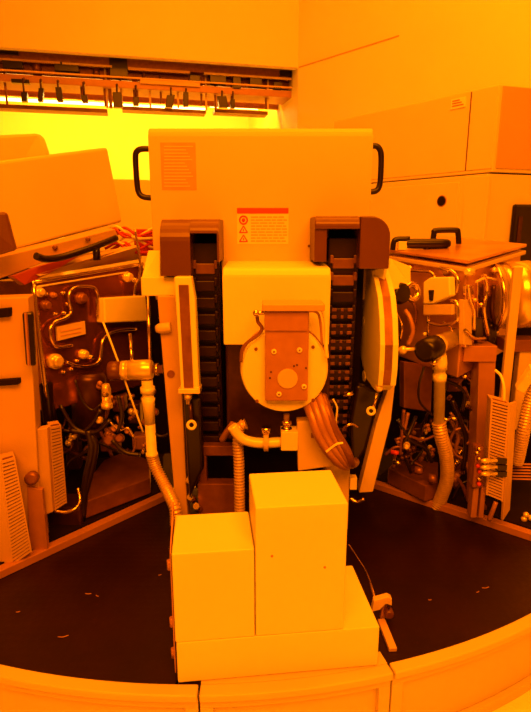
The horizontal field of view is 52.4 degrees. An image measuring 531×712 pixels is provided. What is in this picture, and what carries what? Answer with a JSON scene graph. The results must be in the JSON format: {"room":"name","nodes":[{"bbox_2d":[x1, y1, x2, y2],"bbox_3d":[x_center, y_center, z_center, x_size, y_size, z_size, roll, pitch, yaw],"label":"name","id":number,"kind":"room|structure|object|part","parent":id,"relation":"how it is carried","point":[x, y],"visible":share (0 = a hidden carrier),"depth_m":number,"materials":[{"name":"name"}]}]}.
{"room":"clean room","nodes":[
{"label":"clean room","id":0,"kind":"room"},
{"bbox_2d":[0,101,248,238],"bbox_3d":[-4.063,-3.807,10.007,7.932,5.600,0.120,-3,13,-13],"label":"window","id":1,"kind":"structure","parent":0,"point":[120,133],"depth_m":10.12,"materials":[{"name":"glass"}]},
{"bbox_2d":[0,96,21,101],"bbox_3d":[-3.819,-3.891,8.071,0.333,0.089,0.313,-3,13,-13],"label":"strip light","id":2,"kind":"object","parent":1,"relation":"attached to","point":[2,98],"depth_m":8.21,"materials":[{"name":"white plastic"}]},
{"bbox_2d":[28,97,112,105],"bbox_3d":[-2.985,-3.936,8.262,1.246,0.089,0.317,-3,13,-13],"label":"strip light","id":3,"kind":"object","parent":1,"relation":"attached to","point":[66,101],"depth_m":8.40,"materials":[{"name":"white plastic"}]},
{"bbox_2d":[123,102,164,107],"bbox_3d":[-1.907,-3.987,8.482,0.636,0.089,0.258,-3,13,-13],"label":"strip light","id":4,"kind":"object","parent":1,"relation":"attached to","point":[124,103],"depth_m":8.66,"materials":[{"name":"white plastic"}]},
{"bbox_2d":[173,105,204,109],"bbox_3d":[-1.221,-4.024,8.639,0.511,0.089,0.260,-3,13,-13],"label":"strip light","id":5,"kind":"object","parent":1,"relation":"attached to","point":[174,106],"depth_m":8.82,"materials":[{"name":"white plastic"}]},
{"bbox_2d":[0,0,298,69],"bbox_3d":[-2.867,-4.801,6.479,6.782,2.065,0.120,-3,13,-13],"label":"wall","id":6,"kind":"structure","parent":0,"point":[244,33],"depth_m":6.93,"materials":[{"name":"paint"}]},
{"bbox_2d":[248,68,297,127],"bbox_3d":[0.091,-3.643,9.302,0.120,5.600,3.600,-3,13,-13],"label":"wall","id":7,"kind":"structure","parent":0,"point":[285,116],"depth_m":8.16,"materials":[{"name":"paint"}]},
{"bbox_2d":[0,50,291,117],"bbox_3d":[-1.910,-3.759,7.651,5.091,0.723,0.877,-3,13,-13],"label":"rail","id":8,"kind":"object","parent":7,"relation":"attached to","point":[253,87],"visible":0.91,"depth_m":7.40,"materials":[{"name":"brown metal"}]},
{"bbox_3d":[-3.393,-3.497,7.050,0.030,0.386,0.030,0,13,0],"label":"hanger rod","id":9,"kind":"part","parent":8,"relation":"part of","materials":[{"name":"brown metal"}]},
{"bbox_2d":[21,77,27,102],"bbox_3d":[-3.084,-3.401,6.919,0.080,0.293,0.204,-3,13,-13],"label":"carriage","id":10,"kind":"object","parent":8,"relation":"attached to","point":[24,95],"visible":1,"depth_m":6.85,"materials":[{"name":"black plastic"}]},
{"bbox_3d":[-3.000,-3.781,7.079,0.118,0.180,0.118,0,13,0],"label":"hanger rod","id":11,"kind":"part","parent":8,"relation":"part of","materials":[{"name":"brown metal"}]},
{"bbox_2d":[38,78,44,102],"bbox_3d":[-2.890,-3.415,6.962,0.084,0.282,0.203,-3,13,-13],"label":"carriage","id":12,"kind":"object","parent":8,"relation":"attached to","point":[41,90],"visible":1,"depth_m":6.89,"materials":[{"name":"black plastic"}]},
{"bbox_2d":[0,104,107,115],"bbox_3d":[-3.194,-3.322,7.261,2.063,0.049,0.232,-3,13,-13],"label":"drip tray","id":13,"kind":"object","parent":8,"relation":"on","point":[3,107],"depth_m":7.28,"materials":[{"name":"metal"}]},
{"bbox_2d":[55,80,63,102],"bbox_3d":[-2.672,-3.432,7.011,0.083,0.270,0.203,-3,13,-13],"label":"carriage","id":14,"kind":"object","parent":8,"relation":"attached to","point":[59,94],"visible":1,"depth_m":6.93,"materials":[{"name":"black plastic"}]},
{"bbox_2d":[81,81,87,102],"bbox_3d":[-2.371,-3.449,7.080,0.080,0.264,0.202,-3,13,-13],"label":"carriage","id":15,"kind":"object","parent":8,"relation":"attached to","point":[84,97],"visible":1,"depth_m":7.01,"materials":[{"name":"black plastic"}]},
{"bbox_3d":[-2.272,-3.806,7.250,0.089,0.111,0.089,0,13,0],"label":"hanger rod","id":16,"kind":"part","parent":8,"relation":"part of","materials":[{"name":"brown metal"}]},
{"bbox_3d":[-2.179,-3.580,7.326,0.037,0.351,0.037,0,13,0],"label":"hanger rod","id":17,"kind":"part","parent":8,"relation":"part of","materials":[{"name":"brown metal"}]},
{"bbox_3d":[-2.159,-3.666,7.310,0.024,0.575,0.030,0,13,0],"label":"tray post","id":18,"kind":"part","parent":8,"relation":"part of","materials":[{"name":"metal"}]},
{"bbox_3d":[-2.114,-3.682,7.317,0.044,0.600,0.044,0,13,0],"label":"hanger rod","id":19,"kind":"part","parent":8,"relation":"part of","materials":[{"name":"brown metal"}]},
{"bbox_2d":[113,83,122,107],"bbox_3d":[-1.967,-3.449,7.177,0.116,0.304,0.202,-3,13,-13],"label":"carriage","id":20,"kind":"object","parent":8,"relation":"attached to","point":[117,96],"visible":1,"depth_m":7.10,"materials":[{"name":"black plastic"}]},
{"bbox_3d":[-1.782,-3.660,7.404,0.074,0.278,0.074,0,13,0],"label":"hanger rod","id":21,"kind":"part","parent":8,"relation":"part of","materials":[{"name":"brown metal"}]},
{"bbox_2d":[133,85,138,105],"bbox_3d":[-1.738,-3.478,7.226,0.082,0.266,0.202,-3,13,-13],"label":"carriage","id":22,"kind":"object","parent":8,"relation":"attached to","point":[135,99],"visible":1,"depth_m":7.15,"materials":[{"name":"black plastic"}]},
{"bbox_3d":[-2.002,-3.842,8.034,5.091,0.123,0.072,-3,13,-13],"label":"panel","id":23,"kind":"part","parent":8,"relation":"part of","materials":[{"name":"paint"}]},
{"bbox_3d":[-1.844,-3.847,7.406,4.693,0.126,0.058,-3,13,-13],"label":"web plate","id":24,"kind":"part","parent":8,"relation":"part of","materials":[{"name":"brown metal"}]},
{"bbox_3d":[-1.596,-3.593,7.464,0.024,0.307,0.030,0,13,0],"label":"tray post","id":25,"kind":"part","parent":8,"relation":"part of","materials":[{"name":"metal"}]},
{"bbox_3d":[-1.453,-3.682,7.478,0.030,0.358,0.030,0,13,0],"label":"hanger rod","id":26,"kind":"part","parent":8,"relation":"part of","materials":[{"name":"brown metal"}]},
{"bbox_2d":[122,106,205,116],"bbox_3d":[-1.434,-3.466,7.655,1.155,0.045,0.232,-3,13,-13],"label":"drip tray","id":27,"kind":"object","parent":8,"relation":"on","point":[126,109],"depth_m":7.61,"materials":[{"name":"metal"}]},
{"bbox_2d":[165,87,174,107],"bbox_3d":[-1.304,-3.498,7.327,0.137,0.268,0.203,-3,13,-13],"label":"carriage","id":28,"kind":"object","parent":8,"relation":"attached to","point":[169,103],"visible":1,"depth_m":7.25,"materials":[{"name":"black plastic"}]},
{"bbox_3d":[-1.223,-3.632,7.545,0.024,0.310,0.030,0,13,0],"label":"tray post","id":29,"kind":"part","parent":8,"relation":"part of","materials":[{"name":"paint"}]},
{"bbox_2d":[183,88,187,106],"bbox_3d":[-1.095,-3.520,7.373,0.073,0.242,0.203,-3,13,-13],"label":"carriage","id":30,"kind":"object","parent":8,"relation":"attached to","point":[185,94],"visible":1,"depth_m":7.29,"materials":[{"name":"black plastic"}]},
{"bbox_3d":[-0.905,-3.678,7.612,0.030,0.287,0.030,0,13,0],"label":"hanger rod","id":31,"kind":"part","parent":8,"relation":"part of","materials":[{"name":"brown metal"}]},
{"bbox_3d":[-0.839,-3.722,7.617,0.024,0.469,0.030,0,13,0],"label":"tray post","id":32,"kind":"part","parent":8,"relation":"part of","materials":[{"name":"metal"}]},
{"bbox_3d":[-0.710,-3.736,7.646,0.037,0.470,0.037,0,13,0],"label":"hanger rod","id":33,"kind":"part","parent":8,"relation":"part of","materials":[{"name":"brown metal"}]},
{"bbox_2d":[217,90,227,107],"bbox_3d":[-0.605,-3.550,7.485,0.148,0.229,0.204,-3,13,-13],"label":"carriage","id":34,"kind":"object","parent":8,"relation":"attached to","point":[222,100],"visible":1,"depth_m":7.40,"materials":[{"name":"black plastic"}]},
{"bbox_2d":[230,91,234,108],"bbox_3d":[-0.464,-3.555,7.518,0.067,0.233,0.208,-1,13,-6],"label":"carriage","id":35,"kind":"object","parent":8,"relation":"attached to","point":[232,101],"visible":1,"depth_m":7.44,"materials":[{"name":"black plastic"}]},
{"bbox_2d":[213,109,267,117],"bbox_3d":[-0.368,-3.547,7.895,0.777,0.047,0.232,-3,13,-13],"label":"drip tray","id":36,"kind":"object","parent":8,"relation":"on","point":[217,112],"depth_m":7.83,"materials":[{"name":"metal"}]},
{"bbox_3d":[0.007,-3.819,7.801,0.030,0.466,0.030,0,13,0],"label":"hanger rod","id":37,"kind":"part","parent":8,"relation":"part of","materials":[{"name":"brown metal"}]},
{"bbox_3d":[0.036,-3.784,7.816,0.024,0.387,0.030,0,13,0],"label":"tray post","id":38,"kind":"part","parent":8,"relation":"part of","materials":[{"name":"metal"}]},
{"bbox_2d":[173,486,530,711],"bbox_3d":[0.000,0.580,3.728,15.000,0.100,17.000,0,13,0],"label":"floor","id":39,"kind":"structure","parent":0,"point":[522,703],"depth_m":1.59,"materials":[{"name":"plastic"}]},
{"bbox_2d":[0,134,55,267],"bbox_3d":[-1.635,-0.392,3.445,0.777,1.922,0.479,0,13,0],"label":"module","id":40,"kind":"object","parent":39,"relation":"on","point":[16,146],"visible":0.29,"depth_m":3.16,"materials":[{"name":"paint"}]},
{"bbox_2d":[0,148,181,579],"bbox_3d":[-0.883,0.018,2.197,1.172,1.689,1.528,0,13,0],"label":"module","id":41,"kind":"object","parent":39,"relation":"on","point":[85,449],"visible":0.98,"depth_m":1.98,"materials":[{"name":"paint"}]},
{"bbox_3d":[-0.923,0.270,1.832,0.357,0.951,0.113,-1,13,-4],"label":"upright panel","id":42,"kind":"part","parent":41,"relation":"part of","materials":[{"name":"paint"}]},
{"bbox_3d":[-0.726,-0.050,1.646,0.008,0.163,0.019,0,13,0],"label":"handle trim","id":43,"kind":"part","parent":41,"relation":"part of","materials":[{"name":"silver metal"}]},
{"bbox_3d":[-0.729,-0.054,1.670,0.034,0.168,0.049,-5,14,-19],"label":"dark handle","id":44,"kind":"part","parent":41,"relation":"part of","materials":[{"name":"black plastic"}]},
{"bbox_3d":[-0.779,-0.220,1.864,0.041,0.036,0.035,8,15,32],"label":"valve knob","id":45,"kind":"part","parent":41,"relation":"part of","materials":[{"name":"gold metal"}]},
{"bbox_3d":[-0.768,-0.178,1.887,0.041,0.036,0.035,8,15,32],"label":"valve knob","id":46,"kind":"part","parent":41,"relation":"part of","materials":[{"name":"brown metal"}]},
{"bbox_3d":[-0.750,0.019,1.931,0.052,0.057,0.056,8,15,32],"label":"valve knob","id":47,"kind":"part","parent":41,"relation":"part of","materials":[{"name":"gold metal"}]},
{"bbox_3d":[-0.794,-0.354,1.931,0.058,0.206,0.683,8,15,31],"label":"handle rail","id":48,"kind":"part","parent":41,"relation":"part of","materials":[{"name":"paint"}]},
{"bbox_3d":[-0.714,-0.093,1.983,0.013,0.055,0.126,8,15,32],"label":"name plate","id":49,"kind":"part","parent":41,"relation":"part of","materials":[{"name":"paint"}]},
{"bbox_3d":[-0.752,-0.098,2.172,0.277,0.526,0.530,8,15,32],"label":"polished panel","id":50,"kind":"part","parent":41,"relation":"part of","materials":[{"name":"metal"}]},
{"bbox_3d":[-0.685,-0.215,2.007,0.046,0.046,0.044,8,15,32],"label":"valve knob","id":51,"kind":"part","parent":41,"relation":"part of","materials":[{"name":"brown metal"}]},
{"bbox_3d":[-0.718,0.668,1.946,0.035,0.028,0.949,11,17,39],"label":"edge rail","id":52,"kind":"part","parent":41,"relation":"part of","materials":[{"name":"metal"}]},
{"bbox_3d":[-0.686,-0.006,2.037,0.042,0.038,0.037,8,15,32],"label":"valve knob","id":53,"kind":"part","parent":41,"relation":"part of","materials":[{"name":"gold metal"}]},
{"bbox_3d":[-0.910,0.025,2.701,0.880,0.880,0.550,0,13,0],"label":"frame","id":54,"kind":"part","parent":41,"relation":"part of","materials":[{"name":"metal"}]},
{"bbox_3d":[-0.949,0.699,2.369,1.042,0.284,1.503,0,13,0],"label":"plate","id":55,"kind":"part","parent":41,"relation":"part of","materials":[{"name":"black metal"}]},
{"bbox_3d":[-0.650,-0.379,2.112,0.102,0.100,0.641,6,14,23],"label":"plate","id":56,"kind":"part","parent":41,"relation":"part of","materials":[{"name":"paint"}]},
{"bbox_3d":[-0.631,-0.384,2.015,0.027,0.051,0.027,0,13,0],"label":"bar post","id":57,"kind":"part","parent":41,"relation":"part of","materials":[{"name":"black plastic"}]},
{"bbox_2d":[86,454,150,517],"bbox_3d":[-0.604,0.530,2.287,0.248,0.070,0.500,0,13,0],"label":"tray","id":58,"kind":"object","parent":41,"relation":"on","point":[120,487],"depth_m":2.20,"materials":[{"name":"brown metal"}]},
{"bbox_3d":[-0.558,-0.320,2.192,0.044,0.042,0.041,8,15,32],"label":"valve knob","id":59,"kind":"part","parent":41,"relation":"part of","materials":[{"name":"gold metal"}]},
{"bbox_3d":[-0.487,-0.030,1.954,0.012,0.094,0.091,-4,14,-15],"label":"sensor rod","id":60,"kind":"part","parent":41,"relation":"part of","materials":[{"name":"metal"}]},
{"bbox_3d":[-0.417,-0.100,1.933,0.012,0.226,0.062,-2,13,-7],"label":"sensor rod","id":61,"kind":"part","parent":41,"relation":"part of","materials":[{"name":"metal"}]},
{"bbox_3d":[-0.384,0.047,1.921,0.040,0.044,0.044,0,13,0],"label":"rod","id":62,"kind":"part","parent":41,"relation":"part of","materials":[{"name":"metal"}]},
{"bbox_2d":[0,664,199,711],"bbox_3d":[-1.224,0.833,1.847,2.330,0.260,0.403,9,16,34],"label":"panel","id":63,"kind":"object","parent":39,"relation":"on","point":[21,690],"visible":1,"depth_m":1.35,"materials":[{"name":"paint"}]},
{"bbox_3d":[-1.222,0.741,1.829,2.316,0.028,0.381,9,16,34],"label":"rail","id":64,"kind":"part","parent":63,"relation":"part of","materials":[{"name":"paint"}]},
{"bbox_2d":[0,487,248,683],"bbox_3d":[-0.234,0.716,1.913,0.754,0.057,1.633,11,17,39],"label":"deck plate","id":65,"kind":"object","parent":63,"relation":"on","point":[99,607],"visible":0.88,"depth_m":1.63,"materials":[{"name":"paint"}]},
{"bbox_2d":[66,179,151,267],"bbox_3d":[-1.212,-1.142,6.667,2.286,1.922,0.500,-3,13,-13],"label":"tall cabinet","id":66,"kind":"object","parent":39,"relation":"on","point":[135,212],"visible":0.02,"depth_m":6.20,"materials":[{"name":"metal"}]},
{"bbox_2d":[199,652,392,711],"bbox_3d":[0.079,0.937,1.402,0.493,0.260,0.092,-2,13,-8],"label":"panel","id":67,"kind":"object","parent":39,"relation":"on","point":[360,688],"visible":0.93,"depth_m":1.36,"materials":[{"name":"paint"}]},
{"bbox_3d":[0.081,0.849,1.364,0.490,0.028,0.031,-2,13,-8],"label":"rail","id":68,"kind":"part","parent":67,"relation":"part of","materials":[{"name":"paint"}]},
{"bbox_2d":[334,84,530,260],"bbox_3d":[1.745,-1.102,5.254,2.544,2.485,1.100,10,16,36],"label":"tall cabinet","id":69,"kind":"object","parent":39,"relation":"on","point":[462,161],"visible":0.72,"depth_m":4.63,"materials":[{"name":"metal"}]},
{"bbox_3d":[1.220,-2.022,5.145,0.020,0.619,1.586,-10,16,-36],"label":"panel","id":70,"kind":"part","parent":69,"relation":"part of","materials":[{"name":"paint"}]},
{"bbox_3d":[1.348,-0.870,5.187,0.020,1.464,1.032,-10,16,-36],"label":"door","id":71,"kind":"part","parent":69,"relation":"part of","materials":[{"name":"paint"}]},
{"bbox_3d":[1.565,-1.371,4.779,0.034,0.082,0.082,-10,16,-36],"label":"port glass","id":72,"kind":"part","parent":69,"relation":"part of","materials":[{"name":"black glass"}]},
{"bbox_3d":[1.627,-2.133,4.554,0.012,0.080,0.140,-10,16,-36],"label":"rating plate","id":73,"kind":"part","parent":69,"relation":"part of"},
{"bbox_3d":[1.765,-0.762,4.655,0.020,1.494,0.221,-10,16,-36],"label":"panel","id":74,"kind":"part","parent":69,"relation":"part of","materials":[{"name":"paint"}]},
{"bbox_3d":[1.780,-1.857,4.434,0.020,0.619,0.232,-10,16,-36],"label":"corner panel","id":75,"kind":"part","parent":69,"relation":"part of","materials":[{"name":"paint"}]},
{"bbox_3d":[2.470,-1.880,4.533,1.240,0.619,0.030,-4,14,-17],"label":"panel","id":76,"kind":"part","parent":69,"relation":"part of","materials":[{"name":"paint"}]},
{"bbox_3d":[2.151,-0.923,4.618,0.040,0.524,0.020,-4,14,-17],"label":"post","id":77,"kind":"part","parent":69,"relation":"part of","materials":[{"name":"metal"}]},
{"bbox_2d":[370,227,530,541],"bbox_3d":[0.946,0.138,2.379,1.042,1.373,1.228,0,13,0],"label":"module","id":78,"kind":"object","parent":39,"relation":"on","point":[458,441],"visible":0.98,"depth_m":2.04,"materials":[{"name":"paint"}]},
{"bbox_3d":[0.475,-0.224,1.945,0.080,0.085,0.072,-9,16,-34],"label":"black motor","id":79,"kind":"part","parent":78,"relation":"part of","materials":[{"name":"plastic"}]},
{"bbox_3d":[0.489,-0.020,1.882,0.068,0.031,0.030,3,14,14],"label":"rod","id":80,"kind":"part","parent":78,"relation":"part of","materials":[{"name":"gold metal"}]},
{"bbox_2d":[388,459,437,500],"bbox_3d":[0.629,0.524,2.312,0.205,0.070,0.254,4,14,17],"label":"box","id":81,"kind":"object","parent":78,"relation":"on","point":[400,481],"depth_m":2.27,"materials":[{"name":"brown metal"}]},
{"bbox_3d":[0.604,0.123,2.173,0.145,0.222,0.034,-5,14,-20],"label":"rust panel","id":82,"kind":"part","parent":78,"relation":"part of","materials":[{"name":"brown metal"}]},
{"bbox_3d":[0.610,-0.108,2.020,0.009,0.083,0.012,-5,14,-22],"label":"sensor rod","id":83,"kind":"part","parent":78,"relation":"part of","materials":[{"name":"metal"}]},
{"bbox_2d":[423,277,455,314],"bbox_3d":[0.627,-0.214,1.951,0.088,0.149,0.134,0,13,0],"label":"box","id":84,"kind":"object","parent":78,"relation":"attached to","point":[439,292],"depth_m":1.94,"materials":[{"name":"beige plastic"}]},
{"bbox_3d":[0.765,-0.506,2.285,0.135,0.076,0.024,0,13,0],"label":"lid handle","id":85,"kind":"part","parent":78,"relation":"part of","materials":[{"name":"black plastic"}]},
{"bbox_3d":[0.975,0.034,2.703,0.950,0.860,0.550,0,13,0],"label":"frame","id":86,"kind":"part","parent":78,"relation":"part of","materials":[{"name":"silver metal"}]},
{"bbox_3d":[0.783,0.623,2.141,0.808,0.028,0.035,11,17,39],"label":"edge rail","id":87,"kind":"part","parent":78,"relation":"part of","materials":[{"name":"metal"}]},
{"bbox_3d":[0.977,0.665,2.517,0.979,0.284,1.198,0,13,0],"label":"plate","id":88,"kind":"part","parent":78,"relation":"part of","materials":[{"name":"black metal"}]},
{"bbox_3d":[0.772,-0.448,2.232,0.623,0.089,0.449,-12,18,-43],"label":"plate","id":89,"kind":"part","parent":78,"relation":"part of","materials":[{"name":"metal"}]},
{"bbox_3d":[0.833,0.309,2.105,0.086,0.614,0.080,0,13,0],"label":"column post","id":90,"kind":"part","parent":78,"relation":"part of","materials":[{"name":"metal"}]},
{"bbox_3d":[0.896,-0.019,1.987,0.033,0.611,0.020,0,13,0],"label":"strap plate","id":91,"kind":"part","parent":78,"relation":"part of","materials":[{"name":"paint"}]},
{"bbox_2d":[497,335,530,351],"bbox_3d":[1.036,-0.050,2.144,0.214,0.048,0.100,0,13,0],"label":"shelf","id":92,"kind":"object","parent":78,"relation":"attached to","point":[522,343],"depth_m":2.10,"materials":[{"name":"brown metal"}]},
{"bbox_3d":[1.082,0.124,2.164,0.175,0.351,0.040,0,13,0],"label":"panel","id":93,"kind":"part","parent":78,"relation":"part of","materials":[{"name":"paint"}]},
{"bbox_2d":[389,613,530,711],"bbox_3d":[1.168,0.776,2.090,0.347,0.260,2.161,12,18,41],"label":"panel","id":94,"kind":"object","parent":39,"relation":"on","point":[487,672],"visible":0.94,"depth_m":1.50,"materials":[{"name":"paint"}]},
{"bbox_2d":[178,488,530,702],"bbox_3d":[0.453,0.679,2.055,1.346,0.066,1.439,0,13,0],"label":"deck plate","id":95,"kind":"object","parent":94,"relation":"on","point":[450,580],"depth_m":1.79,"materials":[{"name":"paint"}]},
{"bbox_2d":[132,128,410,528],"bbox_3d":[0.026,-0.088,2.051,1.008,1.454,0.865,0,13,0],"label":"machine","id":96,"kind":"object","parent":95,"relation":"on","point":[272,277],"visible":0.98,"depth_m":1.89,"materials":[{"name":"metal"}]},
{"bbox_3d":[-0.440,-0.659,1.951,0.075,0.190,0.021,0,13,0],"label":"handle","id":97,"kind":"part","parent":96,"relation":"part of","materials":[{"name":"black plastic"}]},
{"bbox_3d":[-0.347,-0.096,1.836,0.055,0.039,0.036,0,13,0],"label":"round knob","id":98,"kind":"part","parent":96,"relation":"part of","materials":[{"name":"paint"}]},
{"bbox_3d":[-0.256,0.201,1.854,0.016,0.077,0.012,0,13,0],"label":"strut rod","id":99,"kind":"part","parent":96,"relation":"part of","materials":[{"name":"metal"}]},
{"bbox_3d":[-0.207,-0.028,1.970,0.094,0.756,0.109,0,13,0],"label":"cable chain","id":100,"kind":"part","parent":96,"relation":"part of","materials":[{"name":"plastic"}]},
{"bbox_3d":[-0.180,0.480,2.032,0.144,0.310,0.060,0,13,0],"label":"frame","id":101,"kind":"part","parent":96,"relation":"part of","materials":[{"name":"brown metal"}]},
{"bbox_3d":[0.065,-0.001,1.668,0.133,0.283,0.030,0,13,0],"label":"mounting plate","id":102,"kind":"part","parent":96,"relation":"part of","materials":[{"name":"silver metal"}]},
{"bbox_3d":[0.179,0.289,1.797,0.153,0.178,0.050,0,13,0],"label":"junction plate","id":103,"kind":"part","parent":96,"relation":"part of","materials":[{"name":"paint"}]},
{"bbox_3d":[0.253,0.496,1.953,0.085,0.248,0.080,0,13,0],"label":"post","id":104,"kind":"part","parent":96,"relation":"part of","materials":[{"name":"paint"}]},
{"bbox_3d":[0.266,-0.051,1.964,0.104,0.741,0.109,0,13,0],"label":"cable chain","id":105,"kind":"part","parent":96,"relation":"part of","materials":[{"name":"plastic"}]},
{"bbox_2d":[349,474,356,489],"bbox_3d":[0.308,0.445,1.905,0.024,0.046,0.030,0,13,0],"label":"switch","id":106,"kind":"object","parent":96,"relation":"attached to","point":[352,477],"depth_m":1.89,"materials":[{"name":"plastic"}]},
{"bbox_3d":[0.376,0.154,1.853,0.021,0.059,0.010,0,13,0],"label":"strut rod","id":107,"kind":"part","parent":96,"relation":"part of","materials":[{"name":"metal"}]},
{"bbox_3d":[0.396,0.279,1.939,0.110,0.439,0.050,0,13,0],"label":"slanted leg","id":108,"kind":"part","parent":96,"relation":"part of","materials":[{"name":"paint"}]},
{"bbox_3d":[0.396,-0.674,1.948,0.061,0.179,0.021,0,13,0],"label":"handle","id":109,"kind":"part","parent":96,"relation":"part of","materials":[{"name":"black plastic"}]},
{"bbox_2d":[176,566,378,681],"bbox_3d":[0.022,0.723,1.486,0.512,0.117,0.262,-1,13,-6],"label":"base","id":110,"kind":"object","parent":95,"relation":"on","point":[356,644],"visible":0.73,"depth_m":1.36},
{"bbox_2d":[167,502,254,672],"bbox_3d":[-0.140,0.592,1.395,0.209,0.388,0.180,-1,13,-6],"label":"box","id":111,"kind":"object","parent":110,"relation":"on","point":[213,554],"depth_m":1.31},
{"bbox_3d":[-0.239,0.593,1.394,0.012,0.388,0.160,-1,13,-6],"label":"hinge strip","id":112,"kind":"part","parent":111,"relation":"part of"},
{"bbox_2d":[249,470,347,635],"bbox_3d":[0.077,0.502,1.400,0.222,0.350,0.187,-1,13,-6],"label":"box","id":113,"kind":"object","parent":110,"relation":"on","point":[298,520],"visible":0.95,"depth_m":1.31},
{"bbox_2d":[348,544,393,618],"bbox_3d":[0.324,0.695,1.680,0.065,0.084,0.292,-1,13,-6],"label":"cable","id":114,"kind":"object","parent":95,"relation":"on","point":[383,602],"visible":0.98,"depth_m":1.55,"materials":[{"name":"paint"}]},
{"bbox_3d":[0.303,0.669,1.681,0.017,0.022,0.274,-2,13,-8],"label":"pull rod","id":115,"kind":"part","parent":114,"relation":"part of","materials":[{"name":"metal"}]},
{"bbox_3d":[0.333,0.707,1.550,0.056,0.048,0.020,0,13,0],"label":"arm","id":116,"kind":"part","parent":114,"relation":"part of","materials":[{"name":"paint"}]},
{"bbox_3d":[0.339,0.778,1.509,0.022,0.012,0.115,-1,13,-4],"label":"divider strip","id":117,"kind":"part","parent":95,"relation":"part of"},
{"bbox_3d":[1.166,0.684,2.071,0.325,0.028,2.148,12,18,41],"label":"rail","id":118,"kind":"part","parent":94,"relation":"part of","materials":[{"name":"paint"}]},
{"bbox_3d":[1.166,0.885,2.118,0.325,0.035,2.148,12,18,41],"label":"rail","id":119,"kind":"part","parent":94,"relation":"part of","materials":[{"name":"paint"}]},
{"bbox_2d":[297,0,530,127],"bbox_3d":[3.610,-2.440,4.131,0.120,5.600,9.500,-11,17,-40],"label":"wall","id":120,"kind":"structure","parent":0,"point":[442,48],"depth_m":6.21,"materials":[{"name":"paint"}]},
{"bbox_2d":[299,35,398,67],"bbox_3d":[0.993,-3.814,6.794,0.006,0.012,1.640,-11,17,-40],"label":"trim","id":121,"kind":"structure","parent":120,"relation":"attached to","point":[397,35],"depth_m":6.71,"materials":[{"name":"paint"}]}
]}

